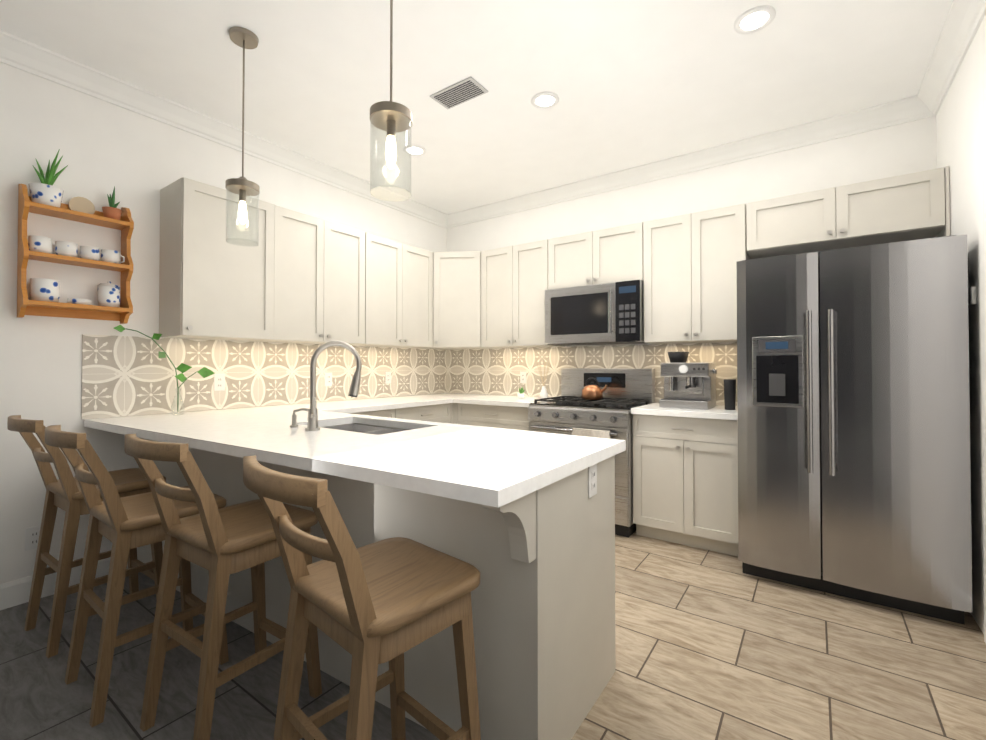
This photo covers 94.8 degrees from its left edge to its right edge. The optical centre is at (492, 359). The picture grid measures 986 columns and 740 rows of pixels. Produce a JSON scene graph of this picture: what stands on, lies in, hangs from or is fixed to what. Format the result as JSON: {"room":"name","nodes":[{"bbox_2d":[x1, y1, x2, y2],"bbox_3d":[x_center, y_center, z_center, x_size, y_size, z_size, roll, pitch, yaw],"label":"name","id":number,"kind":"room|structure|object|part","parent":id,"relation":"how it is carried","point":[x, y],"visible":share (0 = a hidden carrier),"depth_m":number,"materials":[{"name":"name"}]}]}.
{"room":"kitchen","nodes":[
{"label":"kitchen","id":0,"kind":"room"},
{"bbox_2d":[0,62,446,583],"bbox_3d":[-2.535,-0.181,2.251,0.100,2.850,7.050,-1,-1,35],"label":"wall","id":1,"kind":"structure","parent":0,"point":[139,162],"depth_m":2.51,"materials":[{"name":"paint"}]},
{"bbox_2d":[25,525,40,550],"bbox_3d":[-2.382,0.925,2.355,0.008,0.114,0.070,-1,-1,35],"label":"electrical outlet","id":2,"kind":"object","parent":1,"relation":"attached to","point":[31,537],"visible":0.71,"depth_m":2.35,"materials":[{"name":"white plastic"}]},
{"bbox_2d":[0,557,127,609],"bbox_3d":[-3.304,1.165,1.050,0.014,0.125,4.030,-1,-1,35],"label":"baseboard","id":3,"kind":"structure","parent":1,"relation":"attached to","point":[14,593],"depth_m":2.33,"materials":[{"name":"paint"}]},
{"bbox_2d":[17,184,133,323],"bbox_3d":[-2.241,-0.556,2.453,0.148,0.685,0.440,-1,-1,35],"label":"wall shelf","id":4,"kind":"object","parent":1,"relation":"attached to","point":[123,312],"depth_m":2.41,"materials":[{"name":"brown wood"}]},
{"bbox_3d":[-2.237,-0.460,2.450,0.112,0.330,0.392,-1,-1,35],"label":"crockery on the shelf","id":5,"kind":"part","parent":4,"relation":"part of","materials":[{"name":"white ceramic"}]},
{"bbox_2d":[159,177,286,341],"bbox_3d":[-1.758,-0.597,2.969,0.342,0.920,0.611,-1,-1,35],"label":"upper cabinet","id":6,"kind":"object","parent":1,"relation":"attached to","point":[211,288],"depth_m":2.80,"materials":[{"name":"paint"}]},
{"bbox_2d":[0,30,447,228],"bbox_3d":[-2.456,-1.550,2.213,0.095,0.115,6.850,-1,-1,35],"label":"crown molding","id":7,"kind":"structure","parent":1,"relation":"attached to","point":[16,52],"depth_m":2.86,"materials":[{"name":"paint"}]},
{"bbox_2d":[81,334,444,418],"bbox_3d":[-1.396,0.111,3.763,0.008,0.471,3.060,-1,-1,35],"label":"backsplash","id":8,"kind":"structure","parent":1,"relation":"attached to","point":[127,376],"depth_m":3.16,"materials":[{"name":"tile"}]},
{"bbox_2d":[214,374,224,390],"bbox_3d":[-1.863,0.154,3.088,0.008,0.114,0.070,-1,-1,35],"label":"electrical outlet","id":9,"kind":"object","parent":8,"relation":"attached to","point":[219,382],"visible":1,"depth_m":3.09,"materials":[{"name":"white plastic"}]},
{"bbox_2d":[325,372,331,385],"bbox_3d":[-1.371,0.164,3.781,0.008,0.114,0.070,-1,-1,35],"label":"electrical outlet","id":10,"kind":"object","parent":8,"relation":"attached to","point":[328,379],"visible":1,"depth_m":3.78,"materials":[{"name":"white plastic"}]},
{"bbox_2d":[385,372,390,383],"bbox_3d":[-0.996,0.171,4.312,0.008,0.114,0.070,-1,-1,35],"label":"electrical outlet","id":11,"kind":"object","parent":8,"relation":"attached to","point":[387,377],"visible":1,"depth_m":4.31,"materials":[{"name":"white plastic"}]},
{"bbox_2d":[271,209,374,345],"bbox_3d":[-1.394,-0.590,3.482,0.342,0.920,0.894,-1,-1,35],"label":"upper cabinet","id":12,"kind":"object","parent":1,"relation":"attached to","point":[295,277],"depth_m":3.43,"materials":[{"name":"paint"}]},
{"bbox_2d":[355,235,398,347],"bbox_3d":[-1.055,-0.584,3.961,0.342,0.920,0.528,-1,-1,35],"label":"upper cabinet","id":13,"kind":"object","parent":1,"relation":"attached to","point":[386,250],"depth_m":3.90,"materials":[{"name":"paint"}]},
{"bbox_2d":[399,242,434,348],"bbox_3d":[-0.806,-0.580,4.267,0.394,0.920,0.497,-1,-1,35],"label":"upper cabinet","id":14,"kind":"object","parent":1,"relation":"attached to","point":[416,265],"depth_m":4.20,"materials":[{"name":"paint"}]},
{"bbox_2d":[0,0,952,213],"bbox_3d":[-0.889,-1.672,1.104,4.135,0.100,7.050,-1,-1,35],"label":"ceiling","id":15,"kind":"structure","parent":0,"point":[632,83],"depth_m":2.50,"materials":[{"name":"paint"}]},
{"bbox_2d":[225,27,259,246],"bbox_3d":[-1.237,-1.091,2.244,0.148,1.029,0.148,-1,-1,35],"label":"pendant light","id":16,"kind":"object","parent":15,"relation":"hanging from","point":[242,187],"visible":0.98,"depth_m":2.23,"materials":[{"name":"glass"}]},
{"bbox_2d":[370,0,411,201],"bbox_3d":[-0.362,-1.099,1.612,0.148,1.029,0.148,-1,-1,35],"label":"pendant light","id":17,"kind":"object","parent":15,"relation":"hanging from","point":[391,118],"visible":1,"depth_m":1.59,"materials":[{"name":"glass"}]},
{"bbox_2d":[403,145,425,155],"bbox_3d":[-0.593,-1.586,3.437,0.172,0.009,0.172,-1,-1,35],"label":"recessed light","id":18,"kind":"object","parent":15,"relation":"in","point":[417,150],"visible":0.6,"depth_m":3.43,"materials":[{"name":"white plastic"}]},
{"bbox_2d":[430,77,487,108],"bbox_3d":[-0.205,-1.595,2.721,0.320,0.010,0.170,-1,-1,35],"label":"ceiling vent","id":19,"kind":"object","parent":15,"relation":"in","point":[462,91],"visible":1,"depth_m":2.71,"materials":[{"name":"metal"}]},
{"bbox_2d":[531,92,558,108],"bbox_3d":[0.321,-1.594,2.789,0.172,0.009,0.172,-1,-1,35],"label":"recessed light","id":20,"kind":"object","parent":15,"relation":"in","point":[544,100],"visible":1,"depth_m":2.79,"materials":[{"name":"white plastic"}]},
{"bbox_2d":[734,5,775,33],"bbox_3d":[1.235,-1.603,2.142,0.172,0.009,0.172,-1,-1,35],"label":"recessed light","id":21,"kind":"object","parent":15,"relation":"in","point":[754,19],"visible":1,"depth_m":2.13,"materials":[{"name":"white plastic"}]},
{"bbox_2d":[0,531,985,739],"bbox_3d":[-0.889,1.278,1.066,4.135,0.100,7.050,-1,-1,35],"label":"floor","id":22,"kind":"structure","parent":0,"point":[711,645],"depth_m":1.79,"materials":[{"name":"tile"}]},
{"bbox_2d":[7,415,165,657],"bbox_3d":[-1.908,0.748,2.138,0.412,0.988,0.526,-1,-1,35],"label":"stool","id":23,"kind":"object","parent":22,"relation":"on","point":[64,492],"visible":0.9,"depth_m":2.07,"materials":[{"name":"brown wood"}]},
{"bbox_2d":[45,425,228,726],"bbox_3d":[-1.391,0.743,1.778,0.410,0.988,0.525,-1,-1,35],"label":"stool","id":24,"kind":"object","parent":22,"relation":"on","point":[123,525],"visible":0.81,"depth_m":1.66,"materials":[{"name":"brown wood"}]},
{"bbox_2d":[166,447,213,586],"bbox_3d":[-1.573,0.816,2.901,0.700,0.872,0.600,-1,-1,35],"label":"base cabinet","id":25,"kind":"object","parent":22,"relation":"on","point":[204,459],"depth_m":2.33,"materials":[{"name":"paint"}]},
{"bbox_2d":[84,393,467,433],"bbox_3d":[-1.126,0.366,3.573,0.660,0.040,3.048,-1,-1,35],"label":"countertop","id":26,"kind":"structure","parent":25,"relation":"on","point":[112,424],"depth_m":3.24,"materials":[{"name":"stone"}]},
{"bbox_2d":[114,325,214,414],"bbox_3d":[-1.958,0.068,2.720,0.122,0.532,0.487,-1,-1,35],"label":"plant","id":27,"kind":"object","parent":26,"relation":"on","point":[203,372],"visible":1,"depth_m":2.75,"materials":[{"name":"green plant"}]},
{"bbox_2d":[120,409,625,507],"bbox_3d":[-0.602,0.345,1.978,2.038,0.040,1.050,-1,-1,35],"label":"countertop","id":28,"kind":"structure","parent":25,"relation":"on","point":[493,467],"depth_m":1.56,"materials":[{"name":"stone"}]},
{"bbox_2d":[290,408,307,426],"bbox_3d":[-0.945,0.281,2.218,0.066,0.092,0.084,-1,-1,35],"label":"soap dispenser","id":29,"kind":"object","parent":28,"relation":"on","point":[294,420],"visible":0.98,"depth_m":2.20,"materials":[{"name":"silver metal"}]},
{"bbox_2d":[305,341,361,430],"bbox_3d":[-0.760,0.118,2.145,0.140,0.417,0.245,-1,-1,35],"label":"faucet","id":30,"kind":"object","parent":28,"relation":"on","point":[312,423],"visible":1,"depth_m":2.10,"materials":[{"name":"silver metal"}]},
{"bbox_2d":[323,424,405,434],"bbox_3d":[-0.660,0.471,2.312,0.672,0.200,0.382,-1,-1,35],"label":"sink","id":31,"kind":"object","parent":28,"relation":"in","point":[367,429],"visible":0.06,"depth_m":2.56,"materials":[{"name":"metal"}]},
{"bbox_2d":[124,434,321,739],"bbox_3d":[-0.934,0.741,1.576,0.417,0.988,0.529,-1,-1,35],"label":"stool","id":32,"kind":"object","parent":22,"relation":"on","point":[221,545],"visible":0.88,"depth_m":1.50,"materials":[{"name":"brown wood"}]},
{"bbox_2d":[214,423,363,614],"bbox_3d":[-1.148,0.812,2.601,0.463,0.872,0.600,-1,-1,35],"label":"base cabinet","id":33,"kind":"object","parent":22,"relation":"on","point":[346,493],"depth_m":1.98,"materials":[{"name":"paint"}]},
{"bbox_2d":[243,455,480,739],"bbox_3d":[-0.332,0.735,1.158,0.405,0.988,0.522,-1,-1,42],"label":"stool","id":34,"kind":"object","parent":22,"relation":"on","point":[369,608],"visible":1,"depth_m":1.13,"materials":[{"name":"brown wood"}]},
{"bbox_2d":[350,409,397,417],"bbox_3d":[-1.214,0.823,3.494,0.600,0.872,0.671,-1,-1,35],"label":"base cabinet","id":35,"kind":"object","parent":22,"relation":"on","point":[391,413],"depth_m":3.51,"materials":[{"name":"paint"}]},
{"bbox_2d":[398,403,452,423],"bbox_3d":[-0.818,0.831,4.054,0.600,0.872,0.701,-1,-1,35],"label":"base cabinet","id":36,"kind":"object","parent":22,"relation":"on","point":[442,413],"depth_m":3.93,"materials":[{"name":"paint"}]},
{"bbox_2d":[362,455,614,739],"bbox_3d":[0.003,0.801,1.784,0.764,0.872,0.602,-1,-1,35],"label":"base cabinet","id":37,"kind":"object","parent":22,"relation":"on","point":[542,560],"depth_m":1.44,"materials":[{"name":"paint"}]},
{"bbox_2d":[394,421,623,470],"bbox_3d":[0.000,0.343,1.864,0.923,0.040,0.360,-1,-1,35],"label":"countertop","id":38,"kind":"structure","parent":37,"relation":"on","point":[592,450],"depth_m":1.84,"materials":[{"name":"stone"}]},
{"bbox_2d":[588,463,596,497],"bbox_3d":[0.358,0.430,1.622,0.008,0.114,0.070,-1,-1,35],"label":"outlet","id":39,"kind":"object","parent":37,"relation":"attached to","point":[592,480],"visible":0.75,"depth_m":1.61,"materials":[{"name":"white plastic"}]},
{"bbox_2d":[453,403,528,430],"bbox_3d":[0.129,0.832,4.158,0.864,0.873,0.634,-1,-1,35],"label":"base cabinet","id":40,"kind":"object","parent":22,"relation":"on","point":[508,417],"visible":0.29,"depth_m":3.92,"materials":[{"name":"paint"}]},
{"bbox_2d":[456,394,551,407],"bbox_3d":[0.157,0.373,4.135,0.784,0.040,0.648,-1,-1,35],"label":"countertop","id":41,"kind":"structure","parent":40,"relation":"on","point":[481,399],"depth_m":4.01,"materials":[{"name":"stone"}]},
{"bbox_2d":[517,387,523,398],"bbox_3d":[0.250,0.297,4.065,0.066,0.109,0.062,-1,-1,35],"label":"plant","id":42,"kind":"object","parent":41,"relation":"on","point":[521,394],"visible":1,"depth_m":4.05,"materials":[{"name":"green plant"}]},
{"bbox_2d":[536,362,549,398],"bbox_3d":[0.445,0.185,4.026,0.116,0.331,0.109,-1,-1,35],"label":"vase","id":43,"kind":"object","parent":41,"relation":"on","point":[543,393],"visible":0.83,"depth_m":4.01,"materials":[{"name":"white ceramic"}]},
{"bbox_2d":[528,368,654,537],"bbox_3d":[0.780,0.667,3.625,0.810,1.190,0.717,-1,-1,35],"label":"range","id":44,"kind":"object","parent":22,"relation":"on","point":[570,408],"visible":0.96,"depth_m":3.46,"materials":[{"name":"silver metal"}]},
{"bbox_2d":[572,428,610,438],"bbox_3d":[0.707,0.629,3.253,0.280,0.256,0.038,-1,-1,35],"label":"towel","id":45,"kind":"object","parent":44,"relation":"hanging from","point":[591,433],"visible":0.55,"depth_m":3.23,"materials":[{"name":"beige fabric"}]},
{"bbox_2d":[581,377,607,399],"bbox_3d":[0.820,0.230,3.644,0.219,0.175,0.170,-1,-1,35],"label":"kettle","id":46,"kind":"object","parent":44,"relation":"on","point":[592,391],"visible":1,"depth_m":3.60,"materials":[{"name":"orange metal"}]},
{"bbox_2d":[633,414,738,556],"bbox_3d":[1.428,0.820,3.237,0.684,0.873,0.634,-1,-1,35],"label":"base cabinet","id":47,"kind":"object","parent":22,"relation":"on","point":[685,480],"visible":0.96,"depth_m":3.00,"materials":[{"name":"paint"}]},
{"bbox_2d":[631,402,737,420],"bbox_3d":[1.428,0.362,3.244,0.684,0.040,0.633,-1,-1,35],"label":"countertop","id":48,"kind":"structure","parent":47,"relation":"on","point":[717,412],"depth_m":3.02,"materials":[{"name":"stone"}]},
{"bbox_2d":[659,352,716,409],"bbox_3d":[1.405,0.141,3.255,0.345,0.400,0.391,-1,-1,35],"label":"espresso machine","id":49,"kind":"object","parent":48,"relation":"on","point":[689,385],"visible":1,"depth_m":3.21,"materials":[{"name":"silver metal"}]},
{"bbox_2d":[724,379,735,409],"bbox_3d":[1.609,0.236,3.079,0.076,0.205,0.075,-1,-1,35],"label":"tumbler","id":50,"kind":"object","parent":48,"relation":"on","point":[729,393],"visible":1,"depth_m":3.05,"materials":[{"name":"black metal"}]},
{"bbox_2d":[736,234,971,624],"bbox_3d":[2.004,0.331,2.639,0.938,1.835,0.918,-1,-1,35],"label":"refrigerator","id":51,"kind":"object","parent":22,"relation":"on","point":[854,471],"visible":0.98,"depth_m":2.28,"materials":[{"name":"silver metal"}]},
{"bbox_2d":[447,116,936,402],"bbox_3d":[1.120,-0.160,3.920,3.935,2.850,0.100,-1,-1,35],"label":"wall","id":52,"kind":"structure","parent":0,"point":[899,149],"depth_m":3.42,"materials":[{"name":"paint"}]},
{"bbox_2d":[435,251,493,349],"bbox_3d":[-0.400,-0.576,4.553,0.726,0.920,0.629,-1,-1,35],"label":"upper cabinet","id":53,"kind":"object","parent":52,"relation":"attached to","point":[457,273],"depth_m":4.34,"materials":[{"name":"paint"}]},
{"bbox_2d":[481,240,564,347],"bbox_3d":[0.273,-0.580,4.260,0.724,0.920,0.330,-1,-1,35],"label":"upper cabinet","id":54,"kind":"object","parent":52,"relation":"attached to","point":[512,277],"depth_m":4.12,"materials":[{"name":"paint"}]},
{"bbox_2d":[445,342,736,405],"bbox_3d":[0.699,0.116,4.149,2.920,0.471,0.008,-1,-1,35],"label":"backsplash","id":55,"kind":"structure","parent":52,"relation":"attached to","point":[468,371],"depth_m":4.24,"materials":[{"name":"tile"}]},
{"bbox_2d":[520,371,525,382],"bbox_3d":[0.294,0.172,4.425,0.070,0.114,0.008,-1,-1,35],"label":"electrical outlet","id":56,"kind":"object","parent":55,"relation":"attached to","point":[522,377],"visible":1,"depth_m":4.42,"materials":[{"name":"white plastic"}]},
{"bbox_2d":[545,222,640,289],"bbox_3d":[0.902,-0.822,3.817,0.814,0.448,0.330,-1,-1,35],"label":"upper cabinet","id":57,"kind":"object","parent":52,"relation":"attached to","point":[609,255],"depth_m":3.67,"materials":[{"name":"paint"}]},
{"bbox_2d":[545,280,643,345],"bbox_3d":[0.869,-0.364,3.763,0.806,0.462,0.447,-1,-1,35],"label":"microwave","id":58,"kind":"object","parent":57,"relation":"attached to","point":[604,314],"visible":1,"depth_m":3.59,"materials":[{"name":"silver metal"}]},
{"bbox_2d":[448,96,919,227],"bbox_3d":[1.073,-1.528,3.851,3.720,0.115,0.095,-1,-1,35],"label":"crown molding","id":59,"kind":"structure","parent":52,"relation":"attached to","point":[896,112],"depth_m":3.43,"materials":[{"name":"paint"}]},
{"bbox_2d":[641,204,752,343],"bbox_3d":[1.515,-0.592,3.380,0.684,0.920,0.330,-1,-1,35],"label":"upper cabinet","id":60,"kind":"object","parent":52,"relation":"attached to","point":[683,268],"depth_m":3.24,"materials":[{"name":"paint"}]},
{"bbox_2d":[745,166,948,258],"bbox_3d":[2.190,-0.896,2.906,0.963,0.325,0.330,-1,-1,35],"label":"upper cabinet","id":61,"kind":"object","parent":52,"relation":"attached to","point":[912,206],"depth_m":2.74,"materials":[{"name":"paint"}]},
{"bbox_2d":[936,14,985,633],"bbox_3d":[0.757,-0.212,-0.081,0.100,2.850,7.050,-1,-1,35],"label":"wall","id":62,"kind":"structure","parent":0,"point":[961,134],"depth_m":2.13,"materials":[{"name":"paint"}]},
{"bbox_2d":[912,0,985,118],"bbox_3d":[0.678,-1.579,-0.007,0.095,0.115,6.850,-1,-1,35],"label":"crown molding","id":63,"kind":"structure","parent":62,"relation":"attached to","point":[964,19],"depth_m":2.29,"materials":[{"name":"paint"}]},
{"bbox_2d":[968,287,976,305],"bbox_3d":[2.260,-0.298,2.146,0.018,0.080,0.120,-1,-1,35],"label":"light switch","id":64,"kind":"object","parent":62,"relation":"attached to","point":[972,299],"visible":0.79,"depth_m":2.10,"materials":[{"name":"white plastic"}]},
{"bbox_2d":[984,614,985,642],"bbox_3d":[0.451,1.146,-0.433,0.014,0.125,5.950,-1,-1,35],"label":"baseboard","id":65,"kind":"structure","parent":62,"relation":"attached to","point":[985,614],"depth_m":1.99,"materials":[{"name":"paint"}]}
]}

